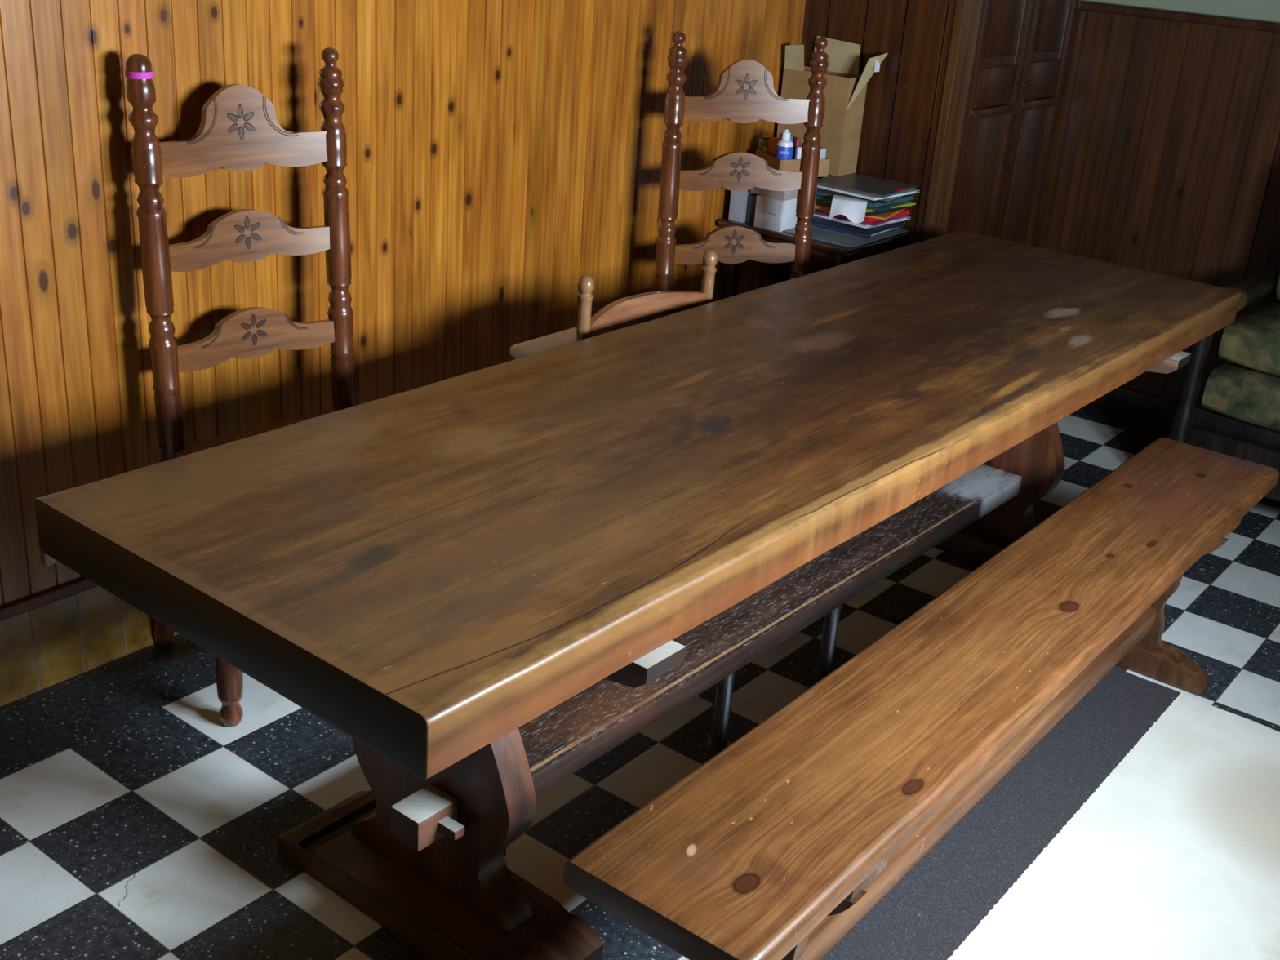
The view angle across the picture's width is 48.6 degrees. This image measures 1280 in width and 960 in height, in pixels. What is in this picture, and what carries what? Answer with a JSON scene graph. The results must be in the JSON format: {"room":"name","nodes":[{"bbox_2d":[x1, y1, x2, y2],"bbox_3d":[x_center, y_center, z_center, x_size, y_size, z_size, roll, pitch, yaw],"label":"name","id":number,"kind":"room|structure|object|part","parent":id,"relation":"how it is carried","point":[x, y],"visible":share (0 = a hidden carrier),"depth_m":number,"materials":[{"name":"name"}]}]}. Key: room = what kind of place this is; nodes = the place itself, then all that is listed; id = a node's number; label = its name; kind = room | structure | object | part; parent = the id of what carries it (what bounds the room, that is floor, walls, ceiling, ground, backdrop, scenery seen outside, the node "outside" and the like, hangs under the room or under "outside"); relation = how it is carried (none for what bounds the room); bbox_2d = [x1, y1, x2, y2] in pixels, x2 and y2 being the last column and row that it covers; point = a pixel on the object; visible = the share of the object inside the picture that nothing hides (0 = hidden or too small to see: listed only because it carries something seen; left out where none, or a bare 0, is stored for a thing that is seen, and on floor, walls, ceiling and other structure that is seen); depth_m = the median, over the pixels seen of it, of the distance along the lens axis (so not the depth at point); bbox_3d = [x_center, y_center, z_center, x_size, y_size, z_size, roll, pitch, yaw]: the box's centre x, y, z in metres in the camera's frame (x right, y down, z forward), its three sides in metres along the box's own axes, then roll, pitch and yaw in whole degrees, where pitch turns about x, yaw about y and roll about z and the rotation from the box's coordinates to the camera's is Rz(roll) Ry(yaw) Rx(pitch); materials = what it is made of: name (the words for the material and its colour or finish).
{"room":"dining room","nodes":[
{"label":"dining room","id":0,"kind":"room"},
{"bbox_2d":[0,404,1279,959],"bbox_3d":[0.229,0.694,2.593,2.925,0.080,5.970,20,28,33],"label":"floor","id":1,"kind":"structure","parent":0,"point":[136,824],"depth_m":2.65,"materials":[{"name":"tile"}]},
{"bbox_2d":[125,47,355,727],"bbox_3d":[-0.714,-0.204,2.847,0.418,1.240,0.561,25,30,39],"label":"chair","id":2,"kind":"object","parent":1,"relation":"on","point":[239,130],"visible":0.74,"depth_m":2.79,"materials":[{"name":"brown wood"}]},
{"bbox_2d":[124,69,153,79],"bbox_3d":[-0.906,-0.735,2.564,0.050,0.013,0.050,20,28,33],"label":"hair elastic","id":3,"kind":"object","parent":2,"relation":"attached to","point":[134,75],"visible":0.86,"depth_m":2.54,"materials":[{"name":"pink fabric"}]},
{"bbox_3d":[-0.955,-0.202,2.799,0.141,1.239,0.055,25,30,39],"label":"post","id":4,"kind":"part","parent":2,"relation":"part of","materials":[{"name":"brown wood"}]},
{"bbox_3d":[-0.792,0.275,2.713,0.051,0.452,0.051,25,30,39],"label":"leg","id":5,"kind":"part","parent":2,"relation":"part of","materials":[{"name":"brown wood"}]},
{"bbox_3d":[-0.688,-0.056,2.871,0.305,0.031,0.536,25,30,39],"label":"rush seat","id":6,"kind":"part","parent":2,"relation":"part of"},
{"bbox_3d":[-0.669,-0.296,3.071,0.141,1.240,0.055,25,30,39],"label":"post","id":7,"kind":"part","parent":2,"relation":"part of","materials":[{"name":"brown wood"}]},
{"bbox_2d":[510,326,577,359],"bbox_3d":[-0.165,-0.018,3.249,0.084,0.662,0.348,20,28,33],"label":"chair","id":8,"kind":"object","parent":1,"relation":"on","point":[567,336],"visible":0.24,"depth_m":3.04,"materials":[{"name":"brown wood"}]},
{"bbox_2d":[34,230,1240,959],"bbox_3d":[0.317,0.105,2.956,0.840,0.731,2.833,21,28,34],"label":"trestle table","id":9,"kind":"object","parent":1,"relation":"on","point":[491,581],"visible":0.94,"depth_m":2.26,"materials":[{"name":"brown wood"}]},
{"bbox_3d":[-0.313,0.400,2.234,0.370,0.537,0.060,21,28,34],"label":"trestle panel","id":10,"kind":"part","parent":9,"relation":"part of","materials":[{"name":"brown wood"}]},
{"bbox_3d":[0.166,0.443,2.815,0.048,0.200,0.048,21,28,34],"label":"support post","id":11,"kind":"part","parent":9,"relation":"part of","materials":[{"name":"metal"}]},
{"bbox_3d":[0.416,0.337,3.108,0.048,0.200,0.048,21,28,34],"label":"support post","id":12,"kind":"part","parent":9,"relation":"part of","materials":[{"name":"metal"}]},
{"bbox_3d":[0.940,-0.126,3.701,0.370,0.537,0.060,21,28,34],"label":"trestle panel","id":13,"kind":"part","parent":9,"relation":"part of","materials":[{"name":"brown wood"}]},
{"bbox_2d":[576,249,718,341],"bbox_3d":[0.114,-0.037,3.134,0.411,0.826,0.493,20,28,33],"label":"chair","id":14,"kind":"object","parent":1,"relation":"on","point":[638,308],"visible":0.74,"depth_m":3.12,"materials":[{"name":"brown wood"}]},
{"bbox_3d":[-0.140,-0.045,3.107,0.036,0.826,0.036,20,28,33],"label":"post","id":15,"kind":"part","parent":14,"relation":"part of","materials":[{"name":"brown wood"}]},
{"bbox_3d":[0.007,-0.347,3.149,0.040,0.128,0.404,23,29,37],"label":"crest rail","id":16,"kind":"part","parent":14,"relation":"part of","materials":[{"name":"brown wood"}]},
{"bbox_3d":[0.133,-0.144,3.388,0.036,0.826,0.036,20,28,33],"label":"post","id":17,"kind":"part","parent":14,"relation":"part of","materials":[{"name":"brown wood"}]},
{"bbox_2d":[653,31,828,291],"bbox_3d":[0.291,-0.546,3.834,0.561,1.240,0.418,-4,24,-19],"label":"chair","id":18,"kind":"object","parent":1,"relation":"on","point":[744,92],"visible":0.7,"depth_m":3.81,"materials":[{"name":"brown wood"}]},
{"bbox_3d":[0.054,-0.587,3.888,0.055,1.240,0.141,-4,24,-19],"label":"post","id":19,"kind":"part","parent":18,"relation":"part of","materials":[{"name":"brown wood"}]},
{"bbox_3d":[0.437,-0.614,4.020,0.055,1.240,0.141,-4,24,-19],"label":"post","id":20,"kind":"part","parent":18,"relation":"part of","materials":[{"name":"brown wood"}]},
{"bbox_2d":[716,217,910,299],"bbox_3d":[0.506,-0.469,4.429,0.460,0.665,0.387,20,28,33],"label":"desk","id":21,"kind":"object","parent":1,"relation":"on","point":[823,255],"visible":0.28,"depth_m":4.19,"materials":[{"name":"brown wood"}]},
{"bbox_3d":[0.266,-0.437,4.439,0.036,0.565,0.036,20,28,33],"label":"leg","id":22,"kind":"part","parent":21,"relation":"part of","materials":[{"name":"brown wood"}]},
{"bbox_2d":[728,189,752,222],"bbox_3d":[0.303,-0.833,4.262,0.050,0.105,0.045,20,28,33],"label":"carton","id":23,"kind":"object","parent":21,"relation":"on","point":[739,201],"visible":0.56,"depth_m":4.25,"materials":[{"name":"white cardboard"}]},
{"bbox_2d":[746,193,759,224],"bbox_3d":[0.354,-0.816,4.257,0.036,0.085,0.060,20,28,33],"label":"case","id":24,"kind":"object","parent":21,"relation":"on","point":[752,197],"visible":0.49,"depth_m":4.24,"materials":[{"name":"black plastic"}]},
{"bbox_2d":[752,135,768,194],"bbox_3d":[0.371,-0.931,4.336,0.050,0.237,0.050,20,28,33],"label":"box","id":25,"kind":"object","parent":21,"relation":"on","point":[763,140],"visible":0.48,"depth_m":4.28,"materials":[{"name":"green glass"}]},
{"bbox_2d":[753,195,796,232],"bbox_3d":[0.406,-0.797,4.212,0.093,0.093,0.093,20,28,33],"label":"carton","id":26,"kind":"object","parent":21,"relation":"on","point":[773,214],"visible":0.88,"depth_m":4.18,"materials":[{"name":"white cardboard"}]},
{"bbox_2d":[750,186,797,199],"bbox_3d":[0.419,-0.881,4.220,0.120,0.056,0.140,20,28,33],"label":"lid","id":27,"kind":"object","parent":26,"relation":"on","point":[783,195],"visible":0.26,"depth_m":4.17,"materials":[{"name":"cardboard"}]},
{"bbox_2d":[755,150,830,177],"bbox_3d":[0.455,-0.950,4.247,0.170,0.052,0.150,-6,25,-24],"label":"cardboard tray","id":28,"kind":"object","parent":27,"relation":"on","point":[775,163],"visible":0.37,"depth_m":4.18,"materials":[{"name":"brown cardboard"}]},
{"bbox_2d":[761,146,768,154],"bbox_3d":[0.377,-0.972,4.262,0.012,0.060,0.030,-9,26,-29],"label":"box","id":29,"kind":"object","parent":28,"relation":"in","point":[764,149],"visible":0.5,"depth_m":4.25,"materials":[{"name":"brown cardboard"}]},
{"bbox_2d":[768,136,780,157],"bbox_3d":[0.398,-0.975,4.231,0.012,0.094,0.045,-9,26,-29],"label":"box","id":30,"kind":"object","parent":28,"relation":"in","point":[773,141],"visible":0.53,"depth_m":4.22,"materials":[{"name":"orange cardboard"}]},
{"bbox_2d":[775,128,793,159],"bbox_3d":[0.424,-0.968,4.174,0.051,0.130,0.055,20,28,33],"label":"squeeze bottle","id":31,"kind":"object","parent":28,"relation":"in","point":[784,146],"visible":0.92,"depth_m":4.15,"materials":[{"name":"blue plastic"}]},
{"bbox_2d":[779,133,792,141],"bbox_3d":[0.432,-0.978,4.228,0.014,0.106,0.050,-8,26,-26],"label":"box","id":32,"kind":"object","parent":28,"relation":"in","point":[791,136],"visible":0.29,"depth_m":4.19,"materials":[{"name":"blue cardboard"}]},
{"bbox_2d":[791,136,800,159],"bbox_3d":[0.460,-0.973,4.230,0.012,0.100,0.040,-6,25,-24],"label":"box","id":33,"kind":"object","parent":28,"relation":"in","point":[796,140],"visible":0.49,"depth_m":4.21,"materials":[{"name":"red cardboard"}]},
{"bbox_2d":[794,146,801,159],"bbox_3d":[0.482,-0.947,4.197,0.050,0.080,0.014,-6,25,-24],"label":"packet","id":34,"kind":"object","parent":28,"relation":"in","point":[798,149],"visible":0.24,"depth_m":4.18,"materials":[{"name":"white paper"}]},
{"bbox_2d":[819,147,826,159],"bbox_3d":[0.521,-0.948,4.213,0.060,0.076,0.015,-6,25,-24],"label":"box","id":35,"kind":"object","parent":28,"relation":"in","point":[823,151],"visible":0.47,"depth_m":4.21,"materials":[{"name":"white cardboard"}]},
{"bbox_3d":[0.453,-0.518,4.664,0.036,0.565,0.036,20,28,33],"label":"leg","id":36,"kind":"part","parent":21,"relation":"part of","materials":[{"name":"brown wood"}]},
{"bbox_2d":[784,228,908,248],"bbox_3d":[0.621,-0.745,4.240,0.230,0.005,0.345,20,28,33],"label":"desk mat","id":37,"kind":"object","parent":21,"relation":"on","point":[816,234],"visible":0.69,"depth_m":4.14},
{"bbox_2d":[796,222,905,240],"bbox_3d":[0.640,-0.768,4.284,0.244,0.006,0.236,20,28,33],"label":"folder","id":38,"kind":"object","parent":37,"relation":"on","point":[866,238],"visible":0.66,"depth_m":4.19,"materials":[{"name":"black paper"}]},
{"bbox_2d":[797,221,906,238],"bbox_3d":[0.642,-0.778,4.284,0.244,0.009,0.236,19,27,31],"label":"folder","id":39,"kind":"object","parent":38,"relation":"on","point":[814,224],"visible":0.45,"depth_m":4.19,"materials":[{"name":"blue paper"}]},
{"bbox_2d":[810,217,908,234],"bbox_3d":[0.644,-0.786,4.276,0.244,0.011,0.236,22,29,36],"label":"folder","id":40,"kind":"object","parent":39,"relation":"on","point":[864,231],"visible":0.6,"depth_m":4.18,"materials":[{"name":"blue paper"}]},
{"bbox_2d":[813,215,896,230],"bbox_3d":[0.646,-0.796,4.276,0.244,0.005,0.236,18,26,29],"label":"folder","id":41,"kind":"object","parent":40,"relation":"on","point":[875,228],"visible":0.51,"depth_m":4.18,"materials":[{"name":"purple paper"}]},
{"bbox_2d":[813,213,911,228],"bbox_3d":[0.648,-0.800,4.268,0.244,0.007,0.236,24,30,38],"label":"folder","id":42,"kind":"object","parent":41,"relation":"on","point":[904,218],"visible":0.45,"depth_m":4.18,"materials":[{"name":"white paper"}]},
{"bbox_2d":[813,209,909,226],"bbox_3d":[0.650,-0.807,4.264,0.244,0.007,0.236,19,27,30],"label":"folder","id":43,"kind":"object","parent":42,"relation":"on","point":[879,222],"visible":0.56,"depth_m":4.17,"materials":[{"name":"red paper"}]},
{"bbox_2d":[814,208,912,222],"bbox_3d":[0.652,-0.818,4.261,0.244,0.012,0.236,23,29,37],"label":"folder","id":44,"kind":"object","parent":43,"relation":"on","point":[868,220],"visible":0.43,"depth_m":4.20,"materials":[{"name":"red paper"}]},
{"bbox_2d":[814,203,904,219],"bbox_3d":[0.654,-0.822,4.245,0.244,0.006,0.236,15,25,23],"label":"folder","id":45,"kind":"object","parent":44,"relation":"on","point":[885,215],"visible":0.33,"depth_m":4.16,"materials":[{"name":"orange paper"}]},
{"bbox_2d":[815,199,914,216],"bbox_3d":[0.656,-0.835,4.254,0.244,0.009,0.236,23,29,37],"label":"folder","id":46,"kind":"object","parent":45,"relation":"on","point":[819,202],"visible":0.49,"depth_m":4.19,"materials":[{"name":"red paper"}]},
{"bbox_2d":[821,200,915,212],"bbox_3d":[0.658,-0.843,4.253,0.236,0.004,0.244,-17,31,-40],"label":"folder","id":47,"kind":"object","parent":46,"relation":"on","point":[909,203],"visible":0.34,"depth_m":4.21,"materials":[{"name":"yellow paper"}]},
{"bbox_2d":[815,194,913,211],"bbox_3d":[0.660,-0.847,4.243,0.244,0.009,0.236,18,26,28],"label":"folder","id":48,"kind":"object","parent":47,"relation":"on","point":[881,208],"visible":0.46,"depth_m":4.17,"materials":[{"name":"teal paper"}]},
{"bbox_2d":[816,191,916,207],"bbox_3d":[0.662,-0.859,4.243,0.244,0.011,0.236,23,29,37],"label":"folder","id":49,"kind":"object","parent":48,"relation":"on","point":[873,204],"visible":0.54,"depth_m":4.18,"materials":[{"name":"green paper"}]},
{"bbox_2d":[829,195,867,223],"bbox_3d":[0.607,-0.786,4.114,0.100,0.055,0.104,9,23,10],"label":"paper sheet","id":50,"kind":"object","parent":49,"relation":"on","point":[855,209],"visible":0.97,"depth_m":4.08,"materials":[{"name":"white paper"}]},
{"bbox_2d":[816,186,909,204],"bbox_3d":[0.664,-0.867,4.231,0.244,0.008,0.236,17,26,27],"label":"folder","id":51,"kind":"object","parent":49,"relation":"on","point":[885,201],"visible":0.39,"depth_m":4.14,"materials":[{"name":"grey plastic"}]},
{"bbox_2d":[817,185,919,200],"bbox_3d":[0.666,-0.872,4.223,0.244,0.006,0.236,24,30,38],"label":"folder","id":52,"kind":"object","parent":51,"relation":"on","point":[913,191],"visible":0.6,"depth_m":4.13,"materials":[{"name":"white paper"}]},
{"bbox_2d":[817,173,918,198],"bbox_3d":[0.669,-0.882,4.226,0.245,0.009,0.236,19,27,31],"label":"folder","id":53,"kind":"object","parent":52,"relation":"on","point":[855,183],"visible":0.8,"depth_m":4.20,"materials":[{"name":"grey plastic"}]},
{"bbox_2d":[776,35,888,176],"bbox_3d":[0.576,-1.135,4.303,0.292,0.384,0.122,20,28,33],"label":"cardboard box","id":54,"kind":"object","parent":53,"relation":"on","point":[844,92],"visible":0.75,"depth_m":4.28,"materials":[{"name":"brown cardboard"}]},
{"bbox_2d":[819,666,1279,959],"bbox_3d":[0.518,0.981,1.859,1.100,0.004,3.083,20,28,33],"label":"rug","id":55,"kind":"object","parent":1,"relation":"on","point":[1144,824],"visible":0.82,"depth_m":2.61,"materials":[{"name":"white carpet"}]},
{"bbox_2d":[564,436,1279,959],"bbox_3d":[0.672,0.433,2.605,0.324,0.451,2.184,20,28,33],"label":"bench","id":56,"kind":"object","parent":55,"relation":"on","point":[778,844],"visible":1,"depth_m":2.18,"materials":[{"name":"brown wood"}]},
{"bbox_3d":[0.183,0.664,2.024,0.260,0.312,0.035,20,28,33],"label":"trestle panel","id":57,"kind":"part","parent":56,"relation":"part of","materials":[{"name":"brown wood"}]},
{"bbox_3d":[1.160,0.238,3.204,0.260,0.312,0.035,20,28,33],"label":"trestle panel","id":58,"kind":"part","parent":56,"relation":"part of","materials":[{"name":"brown wood"}]},
{"bbox_2d":[1168,208,1279,501],"bbox_3d":[2.306,-0.267,3.846,1.417,1.000,0.703,20,28,33],"label":"settee","id":59,"kind":"object","parent":1,"relation":"on","point":[1237,415],"visible":0.65,"depth_m":3.97,"materials":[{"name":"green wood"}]},
{"bbox_3d":[1.565,-0.200,4.062,0.055,0.605,0.056,20,28,33],"label":"arm post","id":60,"kind":"part","parent":59,"relation":"part of","materials":[{"name":"brown wood"}]},
{"bbox_3d":[2.261,-0.011,3.964,1.360,0.192,0.640,20,28,33],"label":"seat frame","id":61,"kind":"part","parent":59,"relation":"part of","materials":[{"name":"brown wood"}]},
{"bbox_3d":[1.635,-0.497,3.930,0.078,0.064,0.120,20,28,33],"label":"arm knob","id":62,"kind":"part","parent":59,"relation":"part of","materials":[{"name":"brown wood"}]},
{"bbox_2d":[1201,360,1279,431],"bbox_3d":[2.246,-0.149,3.873,1.251,0.161,0.605,20,28,33],"label":"seat cushion","id":63,"kind":"object","parent":59,"relation":"on","point":[1238,396],"depth_m":3.94,"materials":[{"name":"green fabric"}]},
{"bbox_2d":[1218,293,1279,376],"bbox_3d":[2.276,-0.281,3.848,1.251,0.156,0.575,20,28,33],"label":"seat cushion","id":64,"kind":"object","parent":59,"relation":"on","point":[1249,345],"depth_m":3.95,"materials":[{"name":"green fabric"}]},
{"bbox_3d":[1.943,-0.371,4.515,0.050,0.620,0.060,20,28,33],"label":"post","id":65,"kind":"part","parent":59,"relation":"part of","materials":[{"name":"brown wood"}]},
{"bbox_3d":[2.493,-0.479,4.048,1.360,0.740,0.060,20,28,33],"label":"frame","id":66,"kind":"part","parent":59,"relation":"part of","materials":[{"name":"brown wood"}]},
{"bbox_2d":[1275,272,1279,300],"bbox_3d":[2.408,-0.561,3.847,1.204,0.430,0.266,20,28,33],"label":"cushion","id":67,"kind":"object","parent":59,"relation":"on","point":[1277,274],"depth_m":4.15,"materials":[{"name":"green fabric"}]},
{"bbox_2d":[789,0,956,278],"bbox_3d":[0.670,-1.334,4.271,0.645,2.400,0.032,20,28,33],"label":"wall","id":68,"kind":"structure","parent":0,"point":[903,101],"depth_m":4.24,"materials":[{"name":"brown wood"}]},
{"bbox_2d":[1034,0,1279,406],"bbox_3d":[2.364,-1.145,4.130,2.320,2.400,0.120,20,28,33],"label":"wall","id":69,"kind":"structure","parent":0,"point":[1165,157],"depth_m":4.61,"materials":[{"name":"brown wood"}]},
{"bbox_2d":[1088,386,1178,426],"bbox_3d":[2.216,-0.080,4.559,2.200,0.090,0.032,20,28,33],"label":"baseboard","id":70,"kind":"structure","parent":69,"relation":"attached to","point":[1152,408],"depth_m":4.88,"materials":[{"name":"brown wood"}]},
{"bbox_2d":[1076,0,1279,32],"bbox_3d":[2.303,-1.245,4.062,2.200,0.028,0.040,20,28,33],"label":"trim","id":71,"kind":"structure","parent":69,"relation":"attached to","point":[1205,19],"depth_m":4.46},
{"bbox_3d":[1.199,-1.376,4.466,0.028,2.400,0.930,20,28,33],"label":"wall","id":72,"kind":"structure","parent":0,"visible":0},
{"bbox_2d":[920,0,982,241],"bbox_3d":[0.937,-1.250,4.122,0.030,2.400,0.110,20,28,33],"label":"trim","id":73,"kind":"structure","parent":72,"relation":"attached to","point":[967,12],"depth_m":4.17,"materials":[{"name":"brown wood"}]},
{"bbox_2d":[946,0,1035,237],"bbox_3d":[1.086,-1.158,4.356,0.042,2.030,0.370,20,28,33],"label":"door","id":74,"kind":"structure","parent":72,"relation":"in","point":[1004,27],"depth_m":4.37,"materials":[{"name":"brown wood"}]},
{"bbox_3d":[1.048,-0.757,4.532,0.016,0.876,0.276,20,28,33],"label":"panel","id":75,"kind":"part","parent":74,"relation":"part of","materials":[{"name":"brown wood"}]},
{"bbox_3d":[1.087,-1.135,4.364,0.012,0.030,0.270,20,28,33],"label":"panel moulding","id":76,"kind":"part","parent":74,"relation":"part of","materials":[{"name":"brown wood"}]},
{"bbox_3d":[1.115,-1.632,4.161,0.016,0.811,0.276,20,28,33],"label":"panel","id":77,"kind":"part","parent":74,"relation":"part of","materials":[{"name":"brown wood"}]},
{"bbox_2d":[995,0,1078,245],"bbox_3d":[1.309,-1.255,4.625,0.042,2.030,0.345,20,28,33],"label":"door","id":78,"kind":"structure","parent":72,"relation":"in","point":[1053,21],"depth_m":4.65,"materials":[{"name":"brown wood"}]},
{"bbox_3d":[1.271,-0.854,4.801,0.016,0.876,0.251,20,28,33],"label":"panel","id":79,"kind":"part","parent":78,"relation":"part of","materials":[{"name":"brown wood"}]},
{"bbox_3d":[1.309,-1.232,4.633,0.012,0.030,0.245,20,28,33],"label":"panel moulding","id":80,"kind":"part","parent":78,"relation":"part of","materials":[{"name":"brown wood"}]},
{"bbox_3d":[1.338,-1.729,4.430,0.016,0.811,0.251,20,28,33],"label":"panel","id":81,"kind":"part","parent":78,"relation":"part of","materials":[{"name":"brown wood"}]},
{"bbox_3d":[-1.092,-0.739,2.551,0.102,2.400,5.050,20,28,33],"label":"wall","id":82,"kind":"structure","parent":0,"visible":0},
{"bbox_2d":[0,577,98,621],"bbox_3d":[-1.086,0.188,2.934,0.028,0.026,4.930,20,28,33],"label":"trim","id":83,"kind":"structure","parent":82,"relation":"attached to","point":[20,606],"depth_m":2.80,"materials":[{"name":"brown wood"}]},
{"bbox_2d":[0,586,178,706],"bbox_3d":[-1.096,0.285,2.977,0.022,0.186,4.930,20,28,33],"label":"baseboard","id":84,"kind":"structure","parent":82,"relation":"attached to","point":[48,645],"depth_m":2.88,"materials":[{"name":"wood"}]},
{"bbox_2d":[0,0,805,606],"bbox_3d":[-1.047,-0.380,2.697,0.018,1.208,4.930,20,28,33],"label":"wall","id":85,"kind":"structure","parent":82,"relation":"attached to","point":[502,155],"depth_m":3.11,"materials":[{"name":"brown wood"}]},
{"bbox_2d":[43,552,59,565],"bbox_3d":[-1.141,0.121,2.800,0.013,0.082,0.082,20,28,33],"label":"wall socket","id":86,"kind":"object","parent":85,"relation":"attached to","point":[48,561],"visible":0.09,"depth_m":2.78,"materials":[{"name":"beige plastic"}]}
]}

